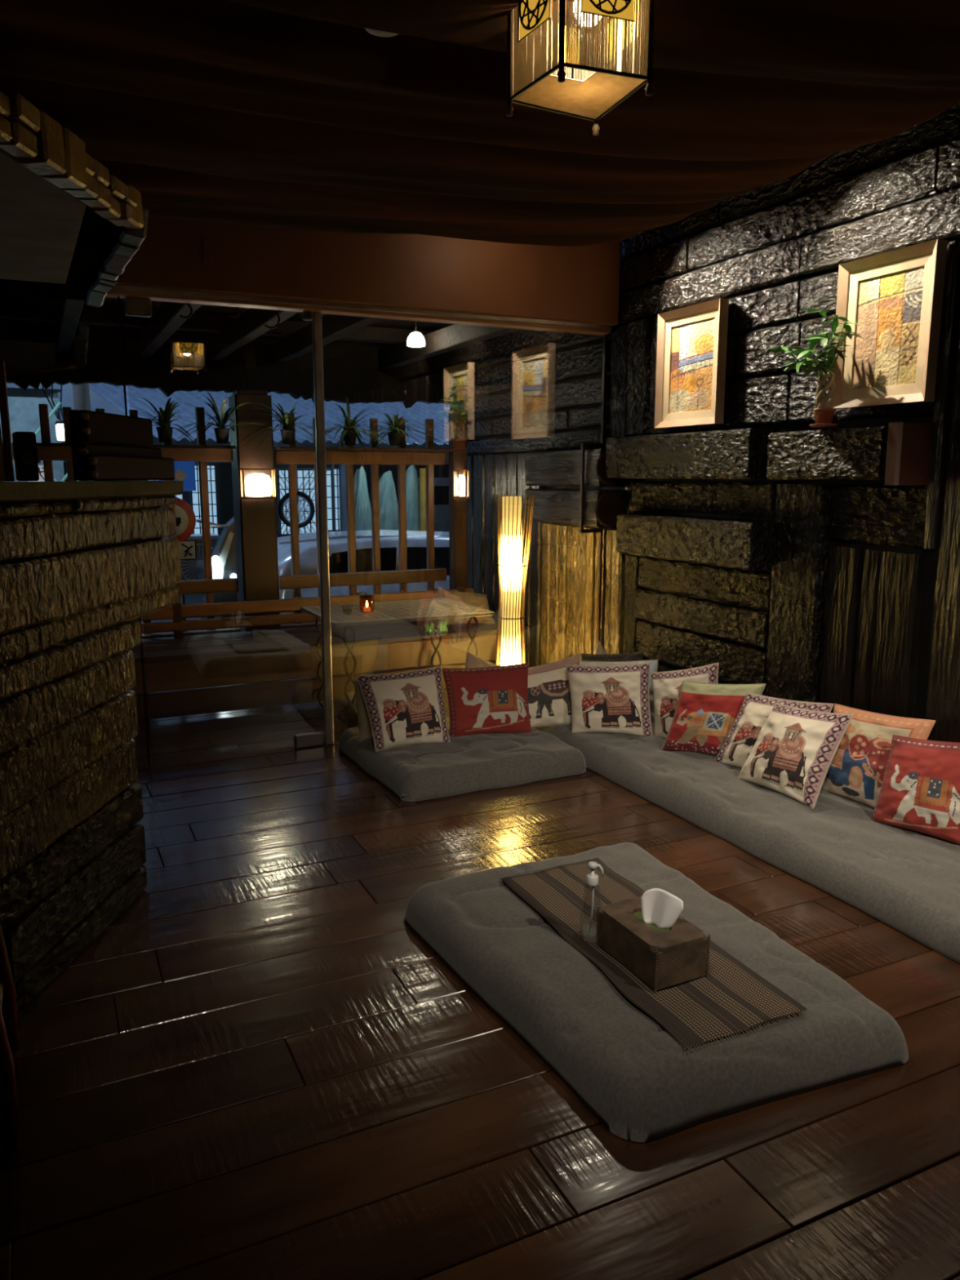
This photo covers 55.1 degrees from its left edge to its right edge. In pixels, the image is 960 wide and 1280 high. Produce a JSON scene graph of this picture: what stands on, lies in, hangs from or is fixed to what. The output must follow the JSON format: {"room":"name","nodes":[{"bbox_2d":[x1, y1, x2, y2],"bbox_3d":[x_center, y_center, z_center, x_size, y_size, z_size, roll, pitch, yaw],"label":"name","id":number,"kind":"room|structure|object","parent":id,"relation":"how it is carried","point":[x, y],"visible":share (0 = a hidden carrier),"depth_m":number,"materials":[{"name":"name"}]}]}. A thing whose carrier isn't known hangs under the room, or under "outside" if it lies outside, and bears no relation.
{"room":"cafe","nodes":[
{"label":"cafe","id":0,"kind":"room"},
{"bbox_2d":[0,480,183,1019],"bbox_3d":[-1.492,0.539,1.301,0.260,1.482,4.924,1,10,5],"label":"wall partition","id":1,"kind":"structure","parent":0,"point":[80,561],"depth_m":2.83,"materials":[{"name":"brown stone"}]},
{"bbox_2d":[0,359,14,481],"bbox_3d":[-1.543,-0.641,2.660,0.326,0.360,0.080,-5,11,-25],"label":"wooden board","id":2,"kind":"object","parent":1,"relation":"on","point":[6,465],"visible":1,"depth_m":2.70,"materials":[{"name":"orange wood"}]},
{"bbox_2d":[12,431,39,480],"bbox_3d":[-1.463,-0.591,2.964,0.060,0.155,0.065,-8,13,-36],"label":"speaker","id":3,"kind":"object","parent":1,"relation":"on","point":[24,444],"visible":1,"depth_m":2.94},
{"bbox_2d":[68,409,153,480],"bbox_3d":[-1.304,-0.688,3.292,0.072,0.230,0.523,1,10,5],"label":"wooden box","id":4,"kind":"object","parent":1,"relation":"on","point":[86,426],"visible":0.47,"depth_m":3.18,"materials":[{"name":"brown wood"}]},
{"bbox_2d":[74,442,161,480],"bbox_3d":[-1.257,-0.623,3.238,0.047,0.120,0.603,1,10,5],"label":"wooden box","id":5,"kind":"object","parent":1,"relation":"on","point":[82,449],"visible":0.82,"depth_m":3.08,"materials":[{"name":"brown wood"}]},
{"bbox_2d":[83,454,174,480],"bbox_3d":[-1.218,-0.603,3.233,0.047,0.083,0.643,1,10,5],"label":"wooden box","id":6,"kind":"object","parent":1,"relation":"on","point":[96,467],"visible":1,"depth_m":3.15,"materials":[{"name":"brown wood"}]},
{"bbox_2d":[0,293,521,369],"bbox_3d":[-2.258,-2.037,5.507,6.100,0.362,2.524,-5,11,-25],"label":"ceiling","id":7,"kind":"structure","parent":0,"point":[234,333],"depth_m":6.14,"materials":[{"name":"black wood"}]},
{"bbox_2d":[0,319,453,408],"bbox_3d":[-2.829,-2.104,6.712,6.100,0.652,0.120,-5,11,-25],"label":"fringe","id":8,"kind":"object","parent":7,"relation":"hanging from","point":[352,370],"visible":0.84,"depth_m":6.98,"materials":[{"name":"black fabric"}]},
{"bbox_2d":[406,320,425,346],"bbox_3d":[-0.444,-2.157,6.378,0.128,0.232,0.127,-5,11,-25],"label":"dome lamp","id":9,"kind":"object","parent":7,"relation":"hanging from","point":[415,339],"visible":0.97,"depth_m":6.35,"materials":[{"name":"white glass"}]},
{"bbox_2d":[133,663,451,767],"bbox_3d":[-2.289,0.532,5.913,6.000,0.118,2.390,-5,11,-25],"label":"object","id":10,"kind":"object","parent":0,"point":[211,735],"depth_m":5.51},
{"bbox_2d":[2,404,452,639],"bbox_3d":[-2.648,-0.594,6.188,5.552,1.958,0.225,-5,11,-25],"label":"fence","id":11,"kind":"object","parent":10,"relation":"on","point":[47,451],"visible":0.36,"depth_m":6.88,"materials":[{"name":"brown wood"}]},
{"bbox_2d":[118,396,209,444],"bbox_3d":[-2.167,-1.462,6.197,0.792,0.363,0.539,-5,11,-25],"label":"potted fern","id":12,"kind":"object","parent":11,"relation":"on","point":[163,432],"visible":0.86,"depth_m":6.18,"materials":[{"name":"green plant"}]},
{"bbox_2d":[155,426,173,442],"bbox_3d":[-2.131,-1.389,6.226,0.112,0.100,0.112,-5,11,-25],"label":"pot","id":13,"kind":"object","parent":12,"relation":"on","point":[163,435],"depth_m":6.19,"materials":[{"name":"brown ceramic"}]},
{"bbox_2d":[168,389,303,448],"bbox_3d":[-1.807,-1.531,6.414,1.022,0.414,0.618,-9,13,-40],"label":"potted fern","id":14,"kind":"object","parent":11,"relation":"on","point":[222,432],"visible":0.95,"depth_m":6.35,"materials":[{"name":"green plant"}]},
{"bbox_2d":[213,427,230,443],"bbox_3d":[-1.788,-1.418,6.387,0.112,0.100,0.112,-5,11,-25],"label":"pot","id":15,"kind":"object","parent":14,"relation":"on","point":[224,437],"depth_m":6.35,"materials":[{"name":"brown ceramic"}]},
{"bbox_2d":[223,396,347,448],"bbox_3d":[-1.367,-1.543,6.553,0.952,0.383,0.618,-5,11,-25],"label":"potted fern","id":16,"kind":"object","parent":11,"relation":"on","point":[286,438],"visible":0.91,"depth_m":6.53,"materials":[{"name":"green plant"}]},
{"bbox_2d":[280,429,295,444],"bbox_3d":[-1.373,-1.453,6.582,0.112,0.100,0.112,-5,11,-25],"label":"pot","id":17,"kind":"object","parent":16,"relation":"on","point":[286,438],"depth_m":6.54,"materials":[{"name":"brown ceramic"}]},
{"bbox_2d":[288,397,398,450],"bbox_3d":[-0.957,-1.576,6.742,0.764,0.385,0.733,1,10,5],"label":"potted fern","id":18,"kind":"object","parent":11,"relation":"on","point":[353,432],"visible":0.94,"depth_m":6.74,"materials":[{"name":"green plant"}]},
{"bbox_2d":[342,431,356,444],"bbox_3d":[-0.958,-1.487,6.777,0.112,0.100,0.112,-5,11,-25],"label":"pot","id":19,"kind":"object","parent":18,"relation":"on","point":[349,438],"depth_m":6.74,"materials":[{"name":"brown ceramic"}]},
{"bbox_2d":[365,408,439,447],"bbox_3d":[-0.602,-1.591,6.936,0.472,0.302,0.758,7,12,33],"label":"potted fern","id":20,"kind":"object","parent":11,"relation":"on","point":[394,437],"visible":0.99,"depth_m":6.89,"materials":[{"name":"green plant"}]},
{"bbox_2d":[386,431,402,445],"bbox_3d":[-0.642,-1.514,6.925,0.112,0.100,0.112,-5,11,-25],"label":"pot","id":21,"kind":"object","parent":20,"relation":"on","point":[394,437],"depth_m":6.89,"materials":[{"name":"brown ceramic"}]},
{"bbox_2d":[228,313,279,683],"bbox_3d":[-1.637,-0.996,6.681,0.260,2.614,0.241,-5,11,-25],"label":"fence post","id":22,"kind":"object","parent":10,"relation":"on","point":[255,520],"visible":0.77,"depth_m":6.58,"materials":[{"name":"brown wood"}]},
{"bbox_2d":[239,468,277,499],"bbox_3d":[-1.565,-1.103,6.498,0.237,0.213,0.096,-5,11,-25],"label":"lantern","id":23,"kind":"object","parent":22,"relation":"attached to","point":[258,486],"visible":1,"depth_m":6.47,"materials":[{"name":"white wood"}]},
{"bbox_2d":[128,586,527,722],"bbox_3d":[-2.333,0.151,5.818,5.598,0.660,0.700,-5,11,-25],"label":"bench","id":24,"kind":"object","parent":10,"relation":"on","point":[180,661],"visible":0.54,"depth_m":6.12,"materials":[{"name":"brown wood"}]},
{"bbox_2d":[421,621,448,632],"bbox_3d":[-0.317,-0.107,6.448,0.183,0.098,0.052,-5,11,-25],"label":"grass tuft","id":25,"kind":"object","parent":24,"relation":"on","point":[432,624],"visible":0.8,"depth_m":6.45,"materials":[{"name":"green plant"}]},
{"bbox_2d":[444,590,495,624],"bbox_3d":[-0.098,-0.244,6.812,0.376,0.230,0.243,-3,10,-15],"label":"bench cushion","id":26,"kind":"object","parent":24,"relation":"on","point":[478,600],"visible":0.57,"depth_m":6.80,"materials":[{"name":"beige fabric"}]},
{"bbox_2d":[339,691,358,721],"bbox_3d":[-0.727,0.413,5.798,0.310,0.152,0.310,-5,11,-25],"label":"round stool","id":27,"kind":"object","parent":10,"relation":"on","point":[343,700],"visible":0.2,"depth_m":5.70,"materials":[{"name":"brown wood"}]},
{"bbox_2d":[300,597,494,728],"bbox_3d":[-0.532,0.138,5.878,1.024,0.674,0.764,-5,11,-25],"label":"garden table","id":28,"kind":"object","parent":10,"relation":"on","point":[404,611],"visible":0.76,"depth_m":5.75,"materials":[{"name":"wood"}]},
{"bbox_2d":[341,604,353,614],"bbox_3d":[-0.809,-0.186,5.618,0.072,0.055,0.071,-5,11,-25],"label":"glass tumbler","id":29,"kind":"object","parent":28,"relation":"on","point":[344,611],"visible":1,"depth_m":5.60,"materials":[{"name":"glass"}]},
{"bbox_2d":[359,594,374,612],"bbox_3d":[-0.700,-0.225,5.698,0.096,0.104,0.094,-5,11,-25],"label":"candle holder","id":30,"kind":"object","parent":28,"relation":"on","point":[364,596],"visible":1,"depth_m":5.68,"materials":[{"name":"orange glass"}]},
{"bbox_2d":[363,607,370,611],"bbox_3d":[-0.700,-0.191,5.704,0.044,0.022,0.043,-5,11,-25],"label":"candle","id":31,"kind":"object","parent":30,"relation":"on","point":[365,609],"depth_m":5.69,"materials":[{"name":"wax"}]},
{"bbox_2d":[448,409,467,664],"bbox_3d":[-0.168,-0.789,7.272,0.120,1.995,0.102,-5,11,-25],"label":"lantern post","id":32,"kind":"object","parent":10,"relation":"on","point":[457,419],"visible":0.66,"depth_m":7.19,"materials":[{"name":"brown wood"}]},
{"bbox_2d":[453,469,469,498],"bbox_3d":[-0.144,-1.201,7.090,0.097,0.218,0.096,-5,11,-25],"label":"lantern","id":33,"kind":"object","parent":32,"relation":"attached to","point":[460,478],"visible":1,"depth_m":7.08,"materials":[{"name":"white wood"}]},
{"bbox_2d":[496,494,534,666],"bbox_3d":[0.209,-0.218,5.824,0.268,1.385,0.240,-5,11,-25],"label":"floor lamp","id":34,"kind":"object","parent":10,"relation":"on","point":[510,553],"visible":0.77,"depth_m":5.74,"materials":[{"name":"brown paper"}]},
{"bbox_2d":[0,741,959,1279],"bbox_3d":[-0.450,1.217,2.001,5.900,0.101,6.362,-5,11,-25],"label":"floor","id":35,"kind":"structure","parent":0,"point":[257,1069],"depth_m":2.27,"materials":[{"name":"brown wood"}]},
{"bbox_2d":[117,296,150,766],"bbox_3d":[-3.096,-0.377,3.970,3.034,2.340,0.018,-5,11,-25],"label":"window","id":36,"kind":"structure","parent":35,"relation":"on","point":[118,297],"depth_m":4.67,"materials":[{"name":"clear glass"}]},
{"bbox_2d":[122,297,333,762],"bbox_3d":[-1.275,-0.527,4.825,0.978,2.344,0.044,-5,11,-25],"label":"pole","id":37,"kind":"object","parent":35,"relation":"on","point":[135,307],"depth_m":4.99,"materials":[{"name":"clear glass"}]},
{"bbox_2d":[338,716,586,801],"bbox_3d":[-0.114,0.575,4.923,1.064,0.137,1.010,-5,11,-25],"label":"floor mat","id":38,"kind":"object","parent":35,"relation":"on","point":[464,764],"visible":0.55,"depth_m":4.59,"materials":[{"name":"grey fabric"}]},
{"bbox_2d":[352,679,373,742],"bbox_3d":[-0.512,0.365,4.908,0.300,0.322,0.148,-5,11,-25],"label":"cushion","id":39,"kind":"object","parent":38,"relation":"on","point":[364,724],"visible":0.18,"depth_m":4.84,"materials":[{"name":"beige fabric"}]},
{"bbox_2d":[356,666,449,751],"bbox_3d":[-0.388,0.356,4.792,0.463,0.388,0.200,-5,11,-25],"label":"cushion","id":40,"kind":"object","parent":38,"relation":"on","point":[404,708],"visible":1,"depth_m":4.74,"materials":[{"name":"fabric"}]},
{"bbox_2d":[464,650,500,667],"bbox_3d":[0.015,0.261,5.264,0.390,0.402,0.161,-5,11,-25],"label":"cushion","id":41,"kind":"object","parent":38,"relation":"on","point":[472,660],"visible":0.16,"depth_m":5.24,"materials":[{"name":"beige fabric"}]},
{"bbox_2d":[441,662,531,737],"bbox_3d":[0.044,0.329,5.002,0.489,0.367,0.186,-2,10,-11],"label":"cushion","id":42,"kind":"object","parent":38,"relation":"on","point":[494,700],"visible":1,"depth_m":4.95,"materials":[{"name":"fabric"}]},
{"bbox_2d":[404,842,908,1142],"bbox_3d":[0.427,0.950,2.818,1.056,0.137,1.405,-5,11,-25],"label":"floor cushion","id":43,"kind":"object","parent":35,"relation":"on","point":[619,1061],"visible":0.84,"depth_m":2.42,"materials":[{"name":"grey fabric"}]},
{"bbox_2d":[498,857,810,1053],"bbox_3d":[0.459,0.887,2.766,0.424,0.011,1.065,-5,11,-25],"label":"table runner","id":44,"kind":"object","parent":43,"relation":"on","point":[733,998],"visible":0.73,"depth_m":2.52,"materials":[{"name":"brown fabric"}]},
{"bbox_2d":[579,861,604,942],"bbox_3d":[0.331,0.770,2.723,0.068,0.236,0.068,-5,11,-25],"label":"pump bottle","id":45,"kind":"object","parent":44,"relation":"on","point":[592,878],"visible":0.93,"depth_m":2.70,"materials":[{"name":"clear plastic"}]},
{"bbox_2d":[595,896,710,991],"bbox_3d":[0.484,0.849,2.601,0.182,0.124,0.283,-5,11,-26],"label":"tissue box","id":46,"kind":"object","parent":44,"relation":"on","point":[663,958],"visible":0.8,"depth_m":2.51,"materials":[{"name":"wood"}]},
{"bbox_2d":[640,888,683,928],"bbox_3d":[0.504,0.749,2.560,0.125,0.108,0.023,7,12,35],"label":"tissue","id":47,"kind":"object","parent":46,"relation":"on","point":[660,908],"visible":1,"depth_m":2.56,"materials":[{"name":"white paper"}]},
{"bbox_2d":[533,721,959,964],"bbox_3d":[1.350,0.753,3.925,0.705,0.136,4.174,-5,11,-25],"label":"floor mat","id":48,"kind":"object","parent":35,"relation":"on","point":[908,881],"visible":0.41,"depth_m":3.63,"materials":[{"name":"grey fabric"}]},
{"bbox_2d":[527,653,580,727],"bbox_3d":[0.390,0.289,5.163,0.408,0.386,0.158,-2,10,-11],"label":"cushion","id":49,"kind":"object","parent":48,"relation":"on","point":[549,704],"visible":0.62,"depth_m":5.12,"materials":[{"name":"fabric"}]},
{"bbox_2d":[593,640,608,653],"bbox_3d":[0.723,0.200,5.636,0.310,0.392,0.121,1,10,3],"label":"cushion","id":50,"kind":"object","parent":48,"relation":"on","point":[599,649],"visible":0.06,"depth_m":5.63,"materials":[{"name":"beige fabric"}]},
{"bbox_2d":[565,662,652,736],"bbox_3d":[0.698,0.318,4.988,0.485,0.394,0.167,2,10,11],"label":"cushion","id":51,"kind":"object","parent":48,"relation":"on","point":[606,699],"visible":1,"depth_m":4.94,"materials":[{"name":"fabric"}]},
{"bbox_2d":[580,651,642,661],"bbox_3d":[0.783,0.249,5.432,0.400,0.367,0.148,2,10,13],"label":"cushion","id":52,"kind":"object","parent":48,"relation":"on","point":[632,656],"visible":0.17,"depth_m":5.43,"materials":[{"name":"fabric"}]},
{"bbox_2d":[580,659,657,722],"bbox_3d":[0.788,0.287,5.273,0.478,0.354,0.143,2,10,10],"label":"cushion","id":53,"kind":"object","parent":48,"relation":"on","point":[653,663],"visible":0.07,"depth_m":5.25,"materials":[{"name":"fabric"}]},
{"bbox_2d":[650,662,719,737],"bbox_3d":[1.077,0.324,4.843,0.413,0.433,0.140,6,12,30],"label":"cushion","id":54,"kind":"object","parent":48,"relation":"on","point":[666,686],"visible":0.52,"depth_m":4.85,"materials":[{"name":"fabric"}]},
{"bbox_2d":[661,680,766,755],"bbox_3d":[1.155,0.392,4.581,0.489,0.391,0.151,5,11,26],"label":"cushion","id":55,"kind":"object","parent":48,"relation":"on","point":[705,714],"visible":0.84,"depth_m":4.54,"materials":[{"name":"fabric"}]},
{"bbox_2d":[714,692,834,768],"bbox_3d":[1.350,0.442,4.293,0.144,0.394,0.566,-8,13,-37],"label":"cushion","id":56,"kind":"object","parent":48,"relation":"on","point":[755,709],"visible":0.41,"depth_m":4.34,"materials":[{"name":"fabric"}]},
{"bbox_2d":[737,702,853,809],"bbox_3d":[1.362,0.480,4.046,0.192,0.406,0.499,-5,11,-25],"label":"cushion","id":57,"kind":"object","parent":48,"relation":"on","point":[792,755],"visible":1,"depth_m":3.95,"materials":[{"name":"fabric"}]},
{"bbox_2d":[821,703,935,808],"bbox_3d":[1.653,0.496,3.878,0.127,0.431,0.494,-5,11,-25],"label":"cushion","id":58,"kind":"object","parent":48,"relation":"on","point":[856,771],"visible":0.59,"depth_m":3.86,"materials":[{"name":"fabric"}]},
{"bbox_2d":[871,734,959,845],"bbox_3d":[1.735,0.566,3.587,0.165,0.397,0.379,-9,14,-43],"label":"cushion","id":59,"kind":"object","parent":48,"relation":"on","point":[919,793],"visible":1,"depth_m":3.54,"materials":[{"name":"fabric"}]},
{"bbox_2d":[0,0,959,246],"bbox_3d":[-0.501,-1.384,1.210,5.430,0.294,5.521,-5,11,-25],"label":"ceiling","id":60,"kind":"structure","parent":0,"point":[291,114],"depth_m":2.72,"materials":[{"name":"brown wood"}]},
{"bbox_2d":[364,27,398,36],"bbox_3d":[-0.228,-1.466,2.183,0.116,0.030,0.116,-5,11,-25],"label":"smoke detector","id":61,"kind":"object","parent":60,"relation":"attached to","point":[377,33],"visible":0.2,"depth_m":2.21,"materials":[{"name":"grey plastic"}]},
{"bbox_2d":[449,102,959,742],"bbox_3d":[1.632,-0.715,4.011,0.385,3.000,8.750,-5,11,-25],"label":"wall","id":62,"kind":"structure","parent":0,"point":[766,545],"depth_m":4.46,"materials":[{"name":"black stone"}]},
{"bbox_2d":[179,302,192,319],"bbox_3d":[-1.469,-1.647,4.599,0.067,0.080,0.011,-5,11,-25],"label":"wire hook","id":63,"kind":"object","parent":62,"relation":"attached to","point":[184,304],"visible":1,"depth_m":4.60,"materials":[{"name":"black metal"}]},
{"bbox_2d":[229,306,239,317],"bbox_3d":[-1.254,-1.677,4.698,0.052,0.062,0.011,-5,11,-25],"label":"wire hook","id":64,"kind":"object","parent":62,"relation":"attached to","point":[236,308],"visible":0.98,"depth_m":4.70,"materials":[{"name":"black metal"}]},
{"bbox_2d":[264,309,279,328],"bbox_3d":[-1.080,-1.670,4.783,0.084,0.100,0.011,-5,11,-25],"label":"wire hook","id":65,"kind":"object","parent":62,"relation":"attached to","point":[271,310],"visible":0.99,"depth_m":4.79,"materials":[{"name":"black metal"}]},
{"bbox_2d":[105,284,612,334],"bbox_3d":[-1.847,-1.651,4.334,5.790,0.039,0.095,-5,11,-25],"label":"trim","id":66,"kind":"structure","parent":62,"relation":"attached to","point":[112,293],"depth_m":4.85,"materials":[{"name":"orange wood"}]},
{"bbox_2d":[115,217,620,325],"bbox_3d":[-1.831,-1.959,4.252,5.795,0.595,0.187,-5,11,-25],"label":"ceiling beam","id":67,"kind":"structure","parent":62,"relation":"attached to","point":[580,284],"depth_m":4.81,"materials":[{"name":"wood"}]},
{"bbox_2d":[579,333,607,646],"bbox_3d":[-0.033,-0.633,5.408,1.771,2.356,0.024,-5,11,-25],"label":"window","id":68,"kind":"structure","parent":62,"relation":"in","point":[602,445],"depth_m":5.67,"materials":[{"name":"black stone"}]},
{"bbox_2d":[654,297,728,428],"bbox_3d":[1.104,-1.438,4.849,0.055,0.606,0.511,-5,11,-25],"label":"framed painting","id":69,"kind":"object","parent":62,"relation":"attached to","point":[692,340],"visible":1,"depth_m":4.84,"materials":[{"name":"brown wood"}]},
{"bbox_2d":[767,307,864,426],"bbox_3d":[1.410,-1.147,3.881,0.281,0.479,0.439,-5,11,-25],"label":"potted plant","id":70,"kind":"object","parent":62,"relation":"on","point":[824,412],"visible":1,"depth_m":3.89,"materials":[{"name":"green plant"}]},
{"bbox_2d":[831,238,947,408],"bbox_3d":[1.643,-1.257,3.734,0.055,0.592,0.476,-5,11,-25],"label":"framed painting","id":71,"kind":"object","parent":62,"relation":"attached to","point":[895,296],"visible":1,"depth_m":3.72,"materials":[{"name":"brown wood"}]},
{"bbox_3d":[-0.450,-1.805,1.463,5.900,0.080,6.360,-5,11,-25],"label":"ceiling","id":72,"kind":"structure","parent":0,"visible":0},
{"bbox_2d":[505,0,654,135],"bbox_3d":[0.225,-1.525,2.015,0.265,0.665,0.270,-5,11,-25],"label":"pendant lantern","id":73,"kind":"object","parent":72,"relation":"hanging from","point":[537,47],"visible":1,"depth_m":1.99,"materials":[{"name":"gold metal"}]},
{"bbox_3d":[-3.673,-0.271,1.520,0.100,3.000,8.750,-5,11,-25],"label":"wall","id":74,"kind":"structure","parent":0,"visible":0},
{"bbox_2d":[0,91,148,307],"bbox_3d":[-2.148,-1.096,1.802,2.917,0.132,3.364,-5,11,-25],"label":"canopy","id":75,"kind":"object","parent":74,"relation":"attached to","point":[69,227],"visible":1,"depth_m":2.59,"materials":[{"name":"grey paint"}]},
{"label":"outside","id":76,"kind":"structure","parent":0,"visible":0},
{"bbox_2d":[137,593,204,634],"bbox_3d":[-4.809,-2.207,24.005,40.000,0.120,32.500,-5,11,-25],"label":"ground","id":77,"kind":"structure","parent":76,"point":[196,598],"depth_m":14.68,"materials":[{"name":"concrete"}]},
{"bbox_2d":[0,382,64,481],"bbox_3d":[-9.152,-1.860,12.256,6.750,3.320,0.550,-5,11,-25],"label":"house","id":78,"kind":"structure","parent":77,"relation":"on","point":[24,411],"depth_m":13.18,"materials":[{"name":"blue paint"}]},
{"bbox_2d":[28,460,44,481],"bbox_3d":[-3.857,-0.557,8.167,0.145,2.190,0.029,-5,11,-25],"label":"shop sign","id":79,"kind":"object","parent":77,"relation":"on","point":[41,469],"visible":0.21,"depth_m":8.02,"materials":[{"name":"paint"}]},
{"bbox_2d":[35,401,67,481],"bbox_3d":[-4.485,-1.172,9.997,0.577,2.758,0.040,-5,11,-25],"label":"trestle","id":80,"kind":"object","parent":77,"relation":"on","point":[58,405],"visible":0.06,"depth_m":9.75,"materials":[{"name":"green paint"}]},
{"bbox_2d":[42,383,90,419],"bbox_3d":[-4.518,-2.823,10.025,0.473,6.000,0.170,-5,11,-25],"label":"utility pole","id":81,"kind":"object","parent":77,"relation":"on","point":[81,393],"visible":0.2,"depth_m":10.05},
{"bbox_2d":[54,408,72,440],"bbox_3d":[-4.193,-2.223,9.477,0.107,0.370,1.296,-2,10,-13],"label":"street lamp","id":82,"kind":"object","parent":81,"relation":"attached to","point":[60,426],"visible":0.73,"depth_m":8.89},
{"bbox_2d":[174,494,184,631],"bbox_3d":[-2.604,-0.520,7.930,0.057,2.200,0.060,-5,11,-25],"label":"sign pole","id":83,"kind":"object","parent":77,"relation":"on","point":[181,596],"visible":0.03,"depth_m":7.95,"materials":[{"name":"grey metal"}]},
{"bbox_2d":[158,461,195,490],"bbox_3d":[-2.553,-1.381,7.750,0.300,0.250,0.016,-5,11,-25],"label":"road sign","id":84,"kind":"object","parent":83,"relation":"attached to","point":[184,471],"visible":0.47,"depth_m":7.78,"materials":[{"name":"blue metal"}]},
{"bbox_2d":[160,497,195,541],"bbox_3d":[-2.608,-1.011,7.780,0.400,0.400,0.020,-5,11,-25],"label":"road sign","id":85,"kind":"object","parent":83,"relation":"attached to","point":[185,518],"visible":0.34,"depth_m":7.82,"materials":[{"name":"red metal"}]},
{"bbox_2d":[179,539,196,559],"bbox_3d":[-2.546,-0.766,7.856,0.240,0.170,0.024,-5,11,-25],"label":"road sign","id":86,"kind":"object","parent":83,"relation":"attached to","point":[188,550],"visible":0.62,"depth_m":7.88,"materials":[{"name":"white metal"}]},
{"bbox_2d":[180,533,219,631],"bbox_3d":[-3.056,-0.434,9.955,0.487,1.400,0.340,-5,11,-25],"label":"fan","id":87,"kind":"object","parent":77,"relation":"on","point":[190,569],"visible":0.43,"depth_m":9.75,"materials":[{"name":"grey metal"}]},
{"bbox_2d":[180,543,213,580],"bbox_3d":[-2.969,-0.806,9.766,0.433,0.433,0.016,-5,11,-25],"label":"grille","id":88,"kind":"object","parent":87,"relation":"attached to","point":[190,569],"depth_m":9.74,"materials":[{"name":"grey metal"}]},
{"bbox_2d":[195,516,239,630],"bbox_3d":[-2.489,-0.424,8.763,0.512,1.520,1.830,-5,11,-25],"label":"motorbike","id":89,"kind":"object","parent":77,"relation":"on","point":[224,554],"visible":0.21,"depth_m":8.14,"materials":[{"name":"metal"}]},
{"bbox_2d":[230,573,236,577],"bbox_3d":[-2.182,-0.560,8.156,0.060,0.060,0.030,-5,11,-25],"label":"lamp","id":90,"kind":"object","parent":89,"relation":"attached to","point":[232,575],"depth_m":8.15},
{"bbox_2d":[57,382,448,539],"bbox_3d":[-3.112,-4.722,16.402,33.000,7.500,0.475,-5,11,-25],"label":"building","id":91,"kind":"structure","parent":77,"relation":"on","point":[220,473],"depth_m":16.21,"materials":[{"name":"blue concrete"}]},
{"bbox_2d":[278,490,315,529],"bbox_3d":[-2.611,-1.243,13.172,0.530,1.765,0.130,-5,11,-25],"label":"spoked wheel","id":92,"kind":"object","parent":77,"relation":"on","point":[285,498],"visible":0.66,"depth_m":13.04,"materials":[{"name":"metal"}]},
{"bbox_2d":[274,464,335,537],"bbox_3d":[-2.780,-1.579,14.015,1.210,2.150,0.050,-5,11,-25],"label":"fence","id":93,"kind":"object","parent":77,"relation":"on","point":[331,468],"visible":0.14,"depth_m":13.98,"materials":[{"name":"metal"}]},
{"bbox_2d":[337,444,346,531],"bbox_3d":[-1.945,-1.568,13.183,0.100,2.420,0.100,-5,11,-25],"label":"post","id":94,"kind":"object","parent":77,"relation":"on","point":[342,476],"visible":0.34,"depth_m":13.06,"materials":[{"name":"blue paint"}]},
{"bbox_2d":[354,466,371,530],"bbox_3d":[-1.814,-1.590,14.080,0.419,2.109,0.184,-5,11,-25],"label":"surfboard","id":95,"kind":"object","parent":77,"relation":"on","point":[362,501],"visible":0.3,"depth_m":13.96,"materials":[{"name":"teal plastic"}]},
{"bbox_2d":[276,529,449,625],"bbox_3d":[-0.118,-0.487,9.968,4.590,1.420,1.730,-5,11,-25],"label":"car","id":96,"kind":"object","parent":77,"relation":"on","point":[388,539],"visible":0.05,"depth_m":8.68,"materials":[{"name":"paint"}]},
{"bbox_2d":[378,471,398,530],"bbox_3d":[-1.449,-1.627,14.475,0.499,2.043,0.183,-5,11,-25],"label":"surfboard","id":97,"kind":"object","parent":77,"relation":"on","point":[388,506],"visible":0.34,"depth_m":14.34,"materials":[{"name":"teal plastic"}]},
{"bbox_2d":[405,464,420,530],"bbox_3d":[-1.084,-1.725,14.743,0.459,2.144,0.178,-5,11,-25],"label":"surfboard","id":98,"kind":"object","parent":77,"relation":"on","point":[412,490],"visible":0.33,"depth_m":14.61,"materials":[{"name":"teal plastic"}]},
{"bbox_2d":[419,468,426,531],"bbox_3d":[-0.889,-1.674,14.689,0.130,2.100,0.130,-5,11,-25],"label":"pole","id":99,"kind":"object","parent":77,"relation":"on","point":[422,471],"visible":0.24,"depth_m":14.53,"materials":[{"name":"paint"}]},
{"bbox_2d":[417,477,448,532],"bbox_3d":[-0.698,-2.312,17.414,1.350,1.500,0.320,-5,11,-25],"label":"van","id":100,"kind":"object","parent":77,"relation":"on","point":[441,484],"visible":0.08,"depth_m":17.20,"materials":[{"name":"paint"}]},
{"bbox_3d":[-3.142,-1.458,12.566,0.100,2.420,0.100,-5,11,-25],"label":"post","id":101,"kind":"object","parent":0,"visible":0},
{"bbox_2d":[88,382,449,444],"bbox_3d":[-1.934,-3.474,14.258,7.620,0.954,2.904,-5,11,-25],"label":"metal awning","id":102,"kind":"object","parent":101,"relation":"on","point":[113,394],"visible":0.22,"depth_m":13.80,"materials":[{"name":"blue metal"}]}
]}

